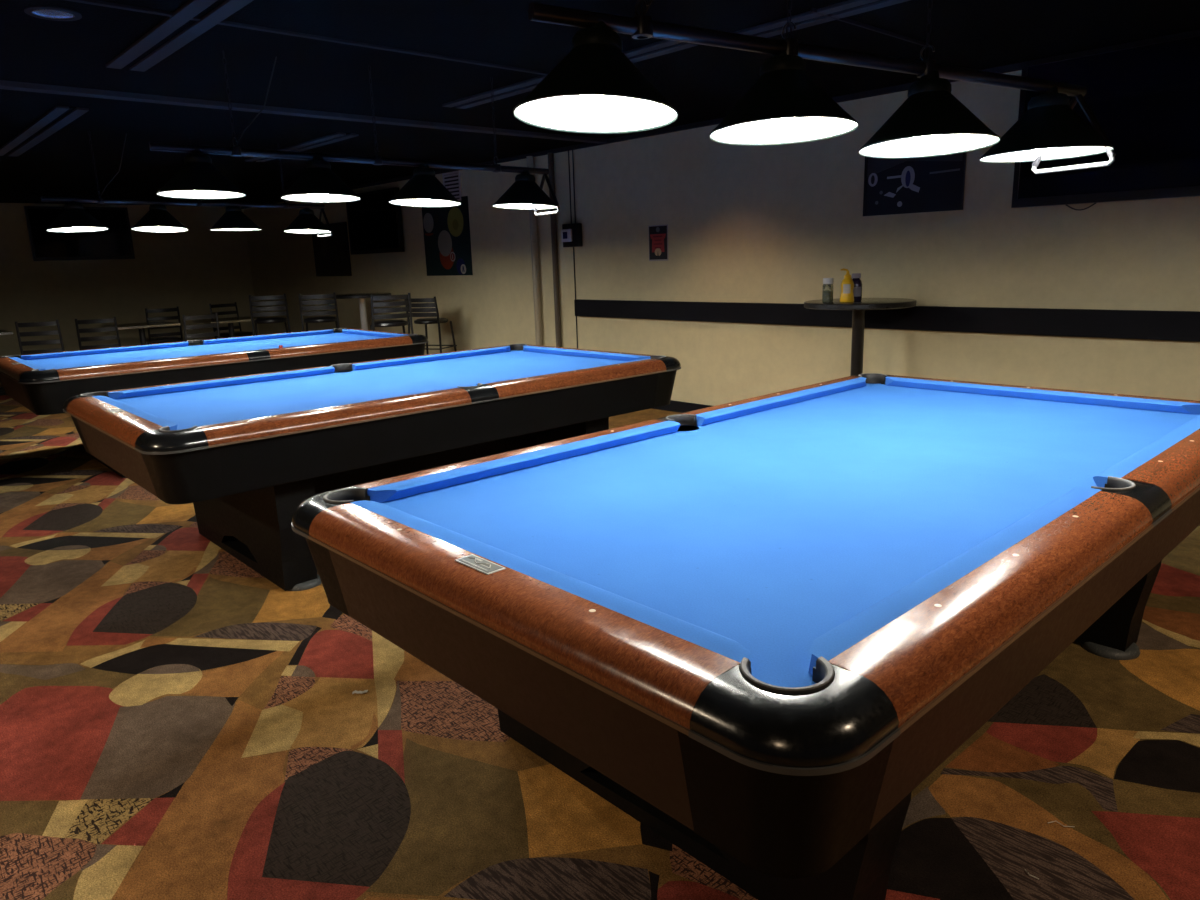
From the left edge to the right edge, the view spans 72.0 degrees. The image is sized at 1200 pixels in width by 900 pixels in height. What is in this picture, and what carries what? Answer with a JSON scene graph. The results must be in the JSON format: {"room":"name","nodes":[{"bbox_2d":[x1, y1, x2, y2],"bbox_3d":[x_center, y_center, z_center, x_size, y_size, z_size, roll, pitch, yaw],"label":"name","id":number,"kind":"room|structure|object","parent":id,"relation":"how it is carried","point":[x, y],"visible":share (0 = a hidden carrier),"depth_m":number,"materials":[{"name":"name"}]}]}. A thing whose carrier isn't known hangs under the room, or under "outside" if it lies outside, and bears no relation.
{"room":"games hall","nodes":[
{"label":"games hall","id":0,"kind":"room"},
{"bbox_2d":[0,203,258,356],"bbox_3d":[-9.300,-2.307,11.290,9.170,2.750,0.120,-14,17,-41],"label":"wall","id":1,"kind":"structure","parent":0,"point":[198,267],"depth_m":12.96,"materials":[{"name":"paint"}]},
{"bbox_2d":[24,206,134,260],"bbox_3d":[-7.779,-3.245,12.393,1.330,0.770,0.090,-14,17,-41],"label":"television","id":2,"kind":"object","parent":1,"relation":"attached to","point":[115,242],"visible":0.89,"depth_m":12.37,"materials":[{"name":"black"}]},
{"bbox_2d":[510,347,522,349],"bbox_3d":[-0.573,-0.646,5.794,0.118,0.145,0.118,-13,17,-41],"label":"pocket","id":3,"kind":"object","parent":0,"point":[511,348],"depth_m":5.83,"materials":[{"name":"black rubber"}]},
{"bbox_2d":[0,383,1199,899],"bbox_3d":[-2.867,0.402,4.758,9.050,0.001,18.800,-14,17,-41],"label":"floor","id":4,"kind":"structure","parent":0,"point":[177,722],"depth_m":2.33,"materials":[{"name":"carpet"}]},
{"bbox_2d":[0,330,12,394],"bbox_3d":[-7.505,-1.032,9.959,0.730,0.750,0.730,-14,17,-41],"label":"dining table","id":5,"kind":"object","parent":4,"relation":"on","point":[2,332],"visible":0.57,"depth_m":9.97,"materials":[{"name":"black"}]},
{"bbox_2d":[15,319,64,354],"bbox_3d":[-6.390,-1.051,9.548,0.486,0.903,0.427,-8,14,-23],"label":"dining chair","id":6,"kind":"object","parent":4,"relation":"on","point":[49,323],"visible":0.46,"depth_m":9.31,"materials":[{"name":"grey metal"}]},
{"bbox_2d":[75,317,120,349],"bbox_3d":[-5.972,-1.147,9.924,0.486,0.893,0.427,-8,15,-26],"label":"dining chair","id":7,"kind":"object","parent":4,"relation":"on","point":[110,320],"visible":0.53,"depth_m":9.69,"materials":[{"name":"black metal"}]},
{"bbox_2d":[101,321,179,344],"bbox_3d":[-5.832,-1.235,10.596,0.730,0.750,0.730,-14,17,-41],"label":"dining table","id":8,"kind":"object","parent":4,"relation":"on","point":[140,326],"visible":0.37,"depth_m":10.46,"materials":[{"name":"black wood"}]},
{"bbox_2d":[145,306,182,343],"bbox_3d":[-6.068,-1.523,11.496,0.486,0.923,0.428,-12,16,-37],"label":"dining chair","id":9,"kind":"object","parent":4,"relation":"on","point":[164,339],"visible":0.67,"depth_m":11.31,"materials":[{"name":"black metal"}]},
{"bbox_2d":[183,312,219,341],"bbox_3d":[-4.774,-1.163,9.802,0.427,0.903,0.486,8,16,36],"label":"dining chair","id":10,"kind":"object","parent":4,"relation":"on","point":[210,316],"visible":0.37,"depth_m":9.60,"materials":[{"name":"grey metal"}]},
{"bbox_2d":[0,328,427,477],"bbox_3d":[-2.986,-0.442,6.637,2.885,0.805,1.615,-13,17,-40],"label":"pool table","id":11,"kind":"object","parent":4,"relation":"on","point":[42,383],"visible":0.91,"depth_m":6.04,"materials":[{"name":"blue fabric"}]},
{"bbox_2d":[9,357,45,370],"bbox_3d":[-3.962,-0.586,5.711,0.058,0.035,1.220,-13,17,-40],"label":"cushion","id":12,"kind":"object","parent":11,"relation":"on","point":[26,364],"depth_m":5.60,"materials":[{"name":"blue fabric"}]},
{"bbox_2d":[21,342,187,359],"bbox_3d":[-3.926,-0.796,6.613,1.186,0.035,0.058,-13,17,-40],"label":"cushion","id":13,"kind":"object","parent":11,"relation":"on","point":[65,354],"depth_m":6.57,"materials":[{"name":"blue fabric"}]},
{"bbox_2d":[59,351,242,368],"bbox_3d":[-3.039,-0.602,5.646,1.186,0.035,0.058,-13,17,-40],"label":"cushion","id":14,"kind":"object","parent":11,"relation":"on","point":[238,351],"depth_m":5.59,"materials":[{"name":"blue fabric"}]},
{"bbox_2d":[188,343,202,345],"bbox_3d":[-3.453,-0.844,7.065,0.118,0.145,0.112,-13,17,-40],"label":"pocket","id":15,"kind":"object","parent":11,"relation":"on","point":[189,344],"depth_m":7.08,"materials":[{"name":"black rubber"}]},
{"bbox_2d":[203,329,333,344],"bbox_3d":[-2.958,-1.024,7.456,1.186,0.035,0.058,-13,17,-40],"label":"cushion","id":16,"kind":"object","parent":11,"relation":"on","point":[329,331],"depth_m":7.41,"materials":[{"name":"blue fabric"}]},
{"bbox_2d":[262,336,399,349],"bbox_3d":[-2.071,-0.830,6.490,1.186,0.035,0.058,-13,17,-40],"label":"cushion","id":17,"kind":"object","parent":11,"relation":"on","point":[395,336],"depth_m":6.45,"materials":[{"name":"blue fabric"}]},
{"bbox_2d":[342,329,407,336],"bbox_3d":[-2.035,-1.039,7.391,0.058,0.035,1.220,-13,17,-40],"label":"cushion","id":18,"kind":"object","parent":11,"relation":"on","point":[367,333],"depth_m":7.41,"materials":[{"name":"blue fabric"}]},
{"bbox_2d":[192,316,262,337],"bbox_3d":[-4.915,-1.380,11.087,0.730,0.750,0.730,-14,17,-41],"label":"dining table","id":19,"kind":"object","parent":4,"relation":"on","point":[230,321],"visible":0.39,"depth_m":10.93,"materials":[{"name":"black"}]},
{"bbox_2d":[209,302,252,338],"bbox_3d":[-5.373,-1.691,12.122,0.428,0.923,0.486,8,16,37],"label":"dining chair","id":20,"kind":"object","parent":4,"relation":"on","point":[241,333],"visible":0.51,"depth_m":12.13,"materials":[{"name":"black metal"}]},
{"bbox_2d":[249,293,290,335],"bbox_3d":[-4.034,-1.372,10.183,0.486,1.088,0.426,-7,14,-21],"label":"bar stool","id":21,"kind":"object","parent":4,"relation":"on","point":[263,303],"visible":0.77,"depth_m":9.94,"materials":[{"name":"black metal"}]},
{"bbox_2d":[298,292,339,330],"bbox_3d":[-3.355,-1.352,9.995,0.486,1.088,0.426,-5,14,-15],"label":"bar stool","id":22,"kind":"object","parent":4,"relation":"on","point":[320,296],"visible":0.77,"depth_m":9.74,"materials":[{"name":"black metal"}]},
{"bbox_2d":[352,690,367,693],"bbox_3d":[-0.791,0.799,2.725,0.048,0.005,0.021,-3,13,-4],"label":"paper scrap","id":23,"kind":"object","parent":4,"relation":"on","point":[355,691],"visible":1,"depth_m":2.72,"materials":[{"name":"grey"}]},
{"bbox_2d":[332,293,390,329],"bbox_3d":[-2.944,-1.428,10.368,0.720,1.040,0.720,-14,17,-41],"label":"round table","id":24,"kind":"object","parent":4,"relation":"on","point":[361,296],"visible":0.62,"depth_m":10.24,"materials":[{"name":"black metal"}]},
{"bbox_2d":[63,344,680,590],"bbox_3d":[-1.070,-0.019,4.534,2.885,0.805,1.615,-13,17,-41],"label":"pool table","id":25,"kind":"object","parent":4,"relation":"on","point":[246,451],"visible":0.95,"depth_m":3.85,"materials":[{"name":"blue fabric"}]},
{"bbox_2d":[92,396,176,429],"bbox_3d":[-2.038,-0.161,3.600,0.058,0.035,1.220,-13,17,-41],"label":"cushion","id":26,"kind":"object","parent":25,"relation":"on","point":[158,422],"depth_m":3.48,"materials":[{"name":"blue fabric"}]},
{"bbox_2d":[108,367,334,399],"bbox_3d":[-2.011,-0.371,4.501,1.186,0.035,0.058,-13,17,-41],"label":"cushion","id":27,"kind":"object","parent":25,"relation":"on","point":[319,371],"depth_m":4.44,"materials":[{"name":"blue fabric"}]},
{"bbox_2d":[196,387,459,426],"bbox_3d":[-1.114,-0.179,3.543,1.186,0.035,0.058,-13,17,-41],"label":"cushion","id":28,"kind":"object","parent":25,"relation":"on","point":[430,391],"depth_m":3.47,"materials":[{"name":"blue fabric"}]},
{"bbox_2d":[334,368,351,372],"bbox_3d":[-1.542,-0.420,4.957,0.118,0.145,0.112,-13,17,-41],"label":"cup","id":29,"kind":"object","parent":25,"relation":"on","point":[336,370],"depth_m":4.97,"materials":[{"name":"black plastic"}]},
{"bbox_2d":[352,346,510,369],"bbox_3d":[-1.051,-0.601,5.353,1.186,0.035,0.058,-13,17,-41],"label":"cushion","id":30,"kind":"object","parent":25,"relation":"on","point":[387,363],"depth_m":5.30,"materials":[{"name":"blue fabric"}]},
{"bbox_2d":[476,359,646,385],"bbox_3d":[-0.154,-0.409,4.395,1.186,0.035,0.058,-13,17,-41],"label":"cushion","id":31,"kind":"object","parent":25,"relation":"on","point":[484,383],"depth_m":4.31,"materials":[{"name":"blue fabric"}]},
{"bbox_2d":[523,345,649,360],"bbox_3d":[-0.127,-0.618,5.296,0.058,0.035,1.220,-13,17,-41],"label":"cushion","id":32,"kind":"object","parent":25,"relation":"on","point":[555,351],"depth_m":5.25,"materials":[{"name":"blue fabric"}]},
{"bbox_2d":[370,293,413,333],"bbox_3d":[-2.256,-1.146,8.947,0.486,1.088,0.426,-8,14,-23],"label":"bar stool","id":33,"kind":"object","parent":4,"relation":"on","point":[384,323],"visible":0.71,"depth_m":8.71,"materials":[{"name":"black metal"}]},
{"bbox_2d":[404,296,456,353],"bbox_3d":[-1.947,-1.274,9.603,0.486,1.021,0.426,3,14,21],"label":"bar stool","id":34,"kind":"object","parent":4,"relation":"on","point":[415,302],"visible":0.72,"depth_m":9.37,"materials":[{"name":"black metal"}]},
{"bbox_2d":[291,373,1199,899],"bbox_3d":[0.775,0.370,2.584,2.885,0.805,1.615,-14,17,-41],"label":"pool table","id":35,"kind":"object","parent":4,"relation":"on","point":[750,628],"visible":1,"depth_m":1.67,"materials":[{"name":"blue fabric"}]},
{"bbox_2d":[337,496,369,501],"bbox_3d":[-0.639,0.203,2.137,0.118,0.145,0.118,-14,17,-41],"label":"cup","id":36,"kind":"object","parent":35,"relation":"on","point":[339,498],"depth_m":2.17,"materials":[{"name":"black plastic"}]},
{"bbox_2d":[367,421,679,502],"bbox_3d":[-0.166,0.020,2.546,1.186,0.035,0.058,-14,17,-41],"label":"cushion","id":37,"kind":"object","parent":35,"relation":"on","point":[437,482],"depth_m":2.45,"materials":[{"name":"blue fabric"}]},
{"bbox_2d":[350,500,750,662],"bbox_3d":[-0.188,0.230,1.644,0.058,0.035,1.220,-14,17,-41],"label":"cushion","id":38,"kind":"object","parent":35,"relation":"on","point":[718,646],"depth_m":1.47,"materials":[{"name":"blue fabric"}]},
{"bbox_2d":[675,420,696,425],"bbox_3d":[0.301,-0.030,3.005,0.118,0.145,0.112,-14,17,-41],"label":"cup","id":39,"kind":"object","parent":35,"relation":"on","point":[680,422],"depth_m":3.04,"materials":[{"name":"black rubber"}]},
{"bbox_2d":[696,377,865,425],"bbox_3d":[0.790,-0.211,3.403,1.186,0.035,0.058,-14,17,-41],"label":"cushion","id":40,"kind":"object","parent":35,"relation":"on","point":[739,411],"depth_m":3.32,"materials":[{"name":"blue fabric"}]},
{"bbox_2d":[812,666,821,682],"bbox_3d":[0.265,0.394,1.181,0.118,0.145,0.118,-14,17,-41],"label":"cup","id":41,"kind":"object","parent":35,"relation":"on","point":[816,670],"depth_m":1.19,"materials":[{"name":"plastic"}]},
{"bbox_2d":[865,379,884,384],"bbox_3d":[1.266,-0.257,3.847,0.118,0.145,0.118,-14,17,-41],"label":"cup","id":42,"kind":"object","parent":35,"relation":"on","point":[868,381],"depth_m":3.86,"materials":[{"name":"black plastic"}]},
{"bbox_2d":[808,487,1100,674],"bbox_3d":[0.736,0.210,1.592,1.186,0.035,0.058,-14,17,-41],"label":"cushion","id":43,"kind":"object","parent":35,"relation":"on","point":[830,648],"depth_m":1.44,"materials":[{"name":"blue fabric"}]},
{"bbox_2d":[885,376,1199,413],"bbox_3d":[1.714,-0.230,3.351,0.058,0.035,1.220,-14,17,-41],"label":"cushion","id":44,"kind":"object","parent":35,"relation":"on","point":[1142,404],"depth_m":3.26,"materials":[{"name":"blue fabric"}]},
{"bbox_2d":[1093,415,1199,486],"bbox_3d":[1.692,-0.020,2.450,1.186,0.035,0.058,-14,17,-41],"label":"cushion","id":45,"kind":"object","parent":35,"relation":"on","point":[1115,475],"depth_m":2.24,"materials":[{"name":"blue fabric"}]},
{"bbox_2d":[804,298,916,375],"bbox_3d":[1.753,-0.494,5.651,0.720,1.040,0.720,-14,17,-41],"label":"round table","id":46,"kind":"object","parent":4,"relation":"on","point":[858,307],"visible":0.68,"depth_m":5.51,"materials":[{"name":"black wood"}]},
{"bbox_2d":[822,278,832,301],"bbox_3d":[1.517,-1.066,5.501,0.070,0.156,0.070,-14,17,-41],"label":"spice jar","id":47,"kind":"object","parent":46,"relation":"on","point":[827,290],"visible":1,"depth_m":5.47,"materials":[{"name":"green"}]},
{"bbox_2d":[840,268,853,301],"bbox_3d":[1.627,-1.085,5.434,0.092,0.216,0.092,-14,17,-41],"label":"bottle","id":48,"kind":"object","parent":46,"relation":"on","point":[847,285],"visible":1,"depth_m":5.41,"materials":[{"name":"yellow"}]},
{"bbox_2d":[852,273,861,300],"bbox_3d":[1.700,-1.082,5.490,0.080,0.180,0.080,-14,17,-41],"label":"sauce bottle","id":49,"kind":"object","parent":46,"relation":"on","point":[857,290],"visible":0.78,"depth_m":5.46,"materials":[{"name":"black plastic"}]},
{"bbox_2d":[0,0,1199,205],"bbox_3d":[-2.944,-2.012,4.285,9.170,0.080,18.920,-14,17,-41],"label":"ceiling","id":50,"kind":"structure","parent":0,"point":[701,82],"depth_m":4.51,"materials":[{"name":"black"}]},
{"bbox_2d":[0,106,88,156],"bbox_3d":[-4.249,-2.362,6.201,0.182,0.015,2.650,-14,17,-41],"label":"ceiling vent","id":51,"kind":"object","parent":50,"relation":"in","point":[58,117],"visible":1,"depth_m":5.92,"materials":[{"name":"grey metal"}]},
{"bbox_2d":[24,5,81,20],"bbox_3d":[-2.228,-1.778,3.368,0.200,0.008,0.200,-14,17,-41],"label":"recessed light","id":52,"kind":"object","parent":50,"relation":"in","point":[54,13],"visible":1,"depth_m":3.36,"materials":[{"name":"grey"}]},
{"bbox_2d":[106,0,252,71],"bbox_3d":[-1.857,-1.850,3.642,0.182,0.015,1.770,-14,17,-41],"label":"ceiling vent","id":53,"kind":"object","parent":50,"relation":"in","point":[171,34],"visible":1,"depth_m":3.65,"materials":[{"name":"grey metal"}]},
{"bbox_2d":[41,131,331,236],"bbox_3d":[-3.256,-2.116,6.669,2.160,0.781,0.415,-13,17,-40],"label":"light","id":54,"kind":"object","parent":50,"relation":"hanging from","point":[74,218],"visible":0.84,"depth_m":6.53,"materials":[{"name":"black metal"}]},
{"bbox_2d":[245,157,276,161],"bbox_3d":[-3.273,-2.795,7.929,0.220,0.015,0.360,-14,17,-41],"label":"ceiling vent","id":55,"kind":"object","parent":50,"relation":"in","point":[258,159],"depth_m":7.94,"materials":[{"name":"grey metal"}]},
{"bbox_2d":[0,80,606,143],"bbox_3d":[-2.134,-2.273,5.541,5.900,0.029,0.100,-14,17,-41],"label":"ceiling beam","id":56,"kind":"structure","parent":50,"relation":"attached to","point":[7,85],"depth_m":5.43,"materials":[{"name":"grey metal"}]},
{"bbox_2d":[66,0,548,75],"bbox_3d":[-1.180,-1.948,3.957,3.500,0.011,0.030,-14,17,-41],"label":"ceiling beam","id":57,"kind":"structure","parent":50,"relation":"attached to","point":[92,2],"depth_m":3.81,"materials":[{"name":"grey metal"}]},
{"bbox_2d":[276,132,358,151],"bbox_3d":[-2.393,-2.609,6.998,0.221,0.015,1.223,-14,17,-41],"label":"ceiling vent","id":58,"kind":"object","parent":50,"relation":"in","point":[322,141],"depth_m":6.97,"materials":[{"name":"grey metal"}]},
{"bbox_2d":[149,50,559,215],"bbox_3d":[-1.216,-1.684,4.495,2.219,0.775,0.425,-10,16,-33],"label":"light","id":59,"kind":"object","parent":50,"relation":"hanging from","point":[197,178],"visible":1,"depth_m":4.36,"materials":[{"name":"black metal"}]},
{"bbox_2d":[442,75,545,108],"bbox_3d":[-0.630,-2.252,5.203,0.222,0.015,1.129,-14,17,-41],"label":"ceiling vent","id":60,"kind":"object","parent":50,"relation":"in","point":[528,85],"depth_m":5.24,"materials":[{"name":"grey metal"}]},
{"bbox_2d":[623,40,697,62],"bbox_3d":[0.264,-2.064,4.258,0.223,0.015,0.470,-14,17,-41],"label":"ceiling vent","id":61,"kind":"object","parent":50,"relation":"in","point":[652,50],"depth_m":4.24,"materials":[{"name":"grey metal"}]},
{"bbox_2d":[513,0,1115,173],"bbox_3d":[0.739,-1.231,2.331,2.112,0.806,0.420,-9,15,-27],"label":"light","id":62,"kind":"object","parent":50,"relation":"hanging from","point":[595,88],"visible":1,"depth_m":2.24,"materials":[{"name":"black metal"}]},
{"bbox_2d":[732,0,909,37],"bbox_3d":[1.131,-1.945,3.618,0.182,0.015,1.500,-14,17,-41],"label":"ceiling vent","id":63,"kind":"object","parent":50,"relation":"in","point":[847,8],"visible":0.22,"depth_m":3.74,"materials":[{"name":"grey metal"}]},
{"bbox_2d":[244,70,1199,405],"bbox_3d":[0.447,-1.747,7.461,0.120,2.750,18.800,-14,17,-41],"label":"wall","id":64,"kind":"structure","parent":0,"point":[746,223],"depth_m":6.40,"materials":[{"name":"paint"}]},
{"bbox_2d":[312,222,351,275],"bbox_3d":[-3.861,-2.867,11.855,0.020,0.730,1.100,-14,17,-41],"label":"framed picture","id":65,"kind":"object","parent":64,"relation":"attached to","point":[331,253],"visible":0.91,"depth_m":11.80,"materials":[{"name":"black"}]},
{"bbox_2d":[321,238,343,272],"bbox_3d":[-3.861,-2.802,11.868,0.002,0.499,0.700,-14,17,-41],"label":"print","id":66,"kind":"object","parent":65,"relation":"attached to","point":[332,252],"depth_m":11.84,"materials":[{"name":"black paper"}]},
{"bbox_2d":[346,187,404,254],"bbox_3d":[-2.925,-2.952,10.735,0.090,0.770,1.330,-14,17,-41],"label":"television","id":67,"kind":"object","parent":64,"relation":"attached to","point":[374,224],"visible":0.84,"depth_m":10.64,"materials":[{"name":"black"}]},
{"bbox_2d":[422,196,472,275],"bbox_3d":[-1.798,-2.482,9.662,0.015,0.865,0.970,-14,17,-41],"label":"poster","id":68,"kind":"object","parent":64,"relation":"attached to","point":[447,241],"visible":1,"depth_m":9.65,"materials":[{"name":"black paper"}]},
{"bbox_2d":[442,171,461,200],"bbox_3d":[-1.683,-2.992,9.398,0.014,0.320,0.340,-14,17,-41],"label":"air vent","id":69,"kind":"object","parent":64,"relation":"in","point":[451,180],"visible":0.74,"depth_m":9.36,"materials":[{"name":"grey plastic"}]},
{"bbox_2d":[526,156,542,345],"bbox_3d":[-0.661,-1.823,8.526,0.076,2.290,0.076,-14,17,-41],"label":"pipe","id":70,"kind":"object","parent":64,"relation":"attached to","point":[530,160],"visible":0.66,"depth_m":8.49,"materials":[{"name":"beige metal"}]},
{"bbox_2d":[547,153,561,346],"bbox_3d":[-0.445,-1.780,8.308,0.060,2.290,0.060,-14,17,-41],"label":"pipe","id":71,"kind":"object","parent":64,"relation":"attached to","point":[551,175],"visible":0.66,"depth_m":8.26,"materials":[{"name":"brown"}]},
{"bbox_2d":[568,151,571,222],"bbox_3d":[-0.290,-2.533,7.970,0.012,0.680,0.012,-14,17,-41],"label":"conduit","id":72,"kind":"object","parent":64,"relation":"attached to","point":[568,151],"visible":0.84,"depth_m":7.97,"materials":[{"name":"grey metal"}]},
{"bbox_2d":[561,223,582,246],"bbox_3d":[-0.279,-2.082,8.015,0.096,0.220,0.220,-14,17,-41],"label":"switch box","id":73,"kind":"object","parent":64,"relation":"attached to","point":[571,234],"visible":1,"depth_m":7.97,"materials":[{"name":"black"}]},
{"bbox_2d":[572,150,575,222],"bbox_3d":[-0.249,-2.525,7.926,0.012,0.680,0.012,-14,17,-41],"label":"conduit","id":74,"kind":"object","parent":64,"relation":"attached to","point":[572,150],"visible":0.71,"depth_m":7.92,"materials":[{"name":"grey metal"}]},
{"bbox_2d":[573,247,577,348],"bbox_3d":[-0.236,-1.308,8.238,0.012,1.390,0.012,-14,17,-41],"label":"conduit","id":75,"kind":"object","parent":64,"relation":"attached to","point":[573,247],"visible":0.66,"depth_m":8.16,"materials":[{"name":"grey metal"}]},
{"bbox_2d":[648,224,667,260],"bbox_3d":[0.511,-1.821,7.271,0.010,0.305,0.230,-14,17,-41],"label":"flyer","id":76,"kind":"object","parent":64,"relation":"attached to","point":[658,234],"visible":1,"depth_m":7.26,"materials":[{"name":"red paper"}]},
{"bbox_2d":[652,400,711,412],"bbox_3d":[0.441,-0.445,7.716,0.015,0.100,18.800,-14,17,-41],"label":"baseboard","id":77,"kind":"structure","parent":64,"relation":"attached to","point":[674,406],"depth_m":7.40,"materials":[{"name":"black"}]},
{"bbox_2d":[241,29,1198,208],"bbox_3d":[0.355,-2.733,7.177,0.040,0.035,18.800,-14,17,-41],"label":"trim","id":78,"kind":"structure","parent":64,"relation":"attached to","point":[1017,66],"depth_m":7.00,"materials":[{"name":"grey"}]},
{"bbox_2d":[574,299,1199,341],"bbox_3d":[3.278,-0.667,4.471,0.045,0.160,10.340,-14,17,-41],"label":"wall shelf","id":79,"kind":"object","parent":64,"relation":"attached to","point":[1098,323],"visible":1,"depth_m":5.47,"materials":[{"name":"black wood"}]},
{"bbox_2d":[863,152,966,215],"bbox_3d":[2.084,-1.818,5.511,0.020,0.460,0.700,-14,17,-41],"label":"framed picture","id":80,"kind":"object","parent":64,"relation":"attached to","point":[892,186],"visible":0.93,"depth_m":5.51,"materials":[{"name":"black paper"}]},
{"bbox_2d":[1011,29,1199,210],"bbox_3d":[3.002,-1.758,4.451,0.090,0.858,1.420,-14,17,-41],"label":"television","id":81,"kind":"object","parent":64,"relation":"attached to","point":[1144,95],"visible":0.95,"depth_m":4.50,"materials":[{"name":"black"}]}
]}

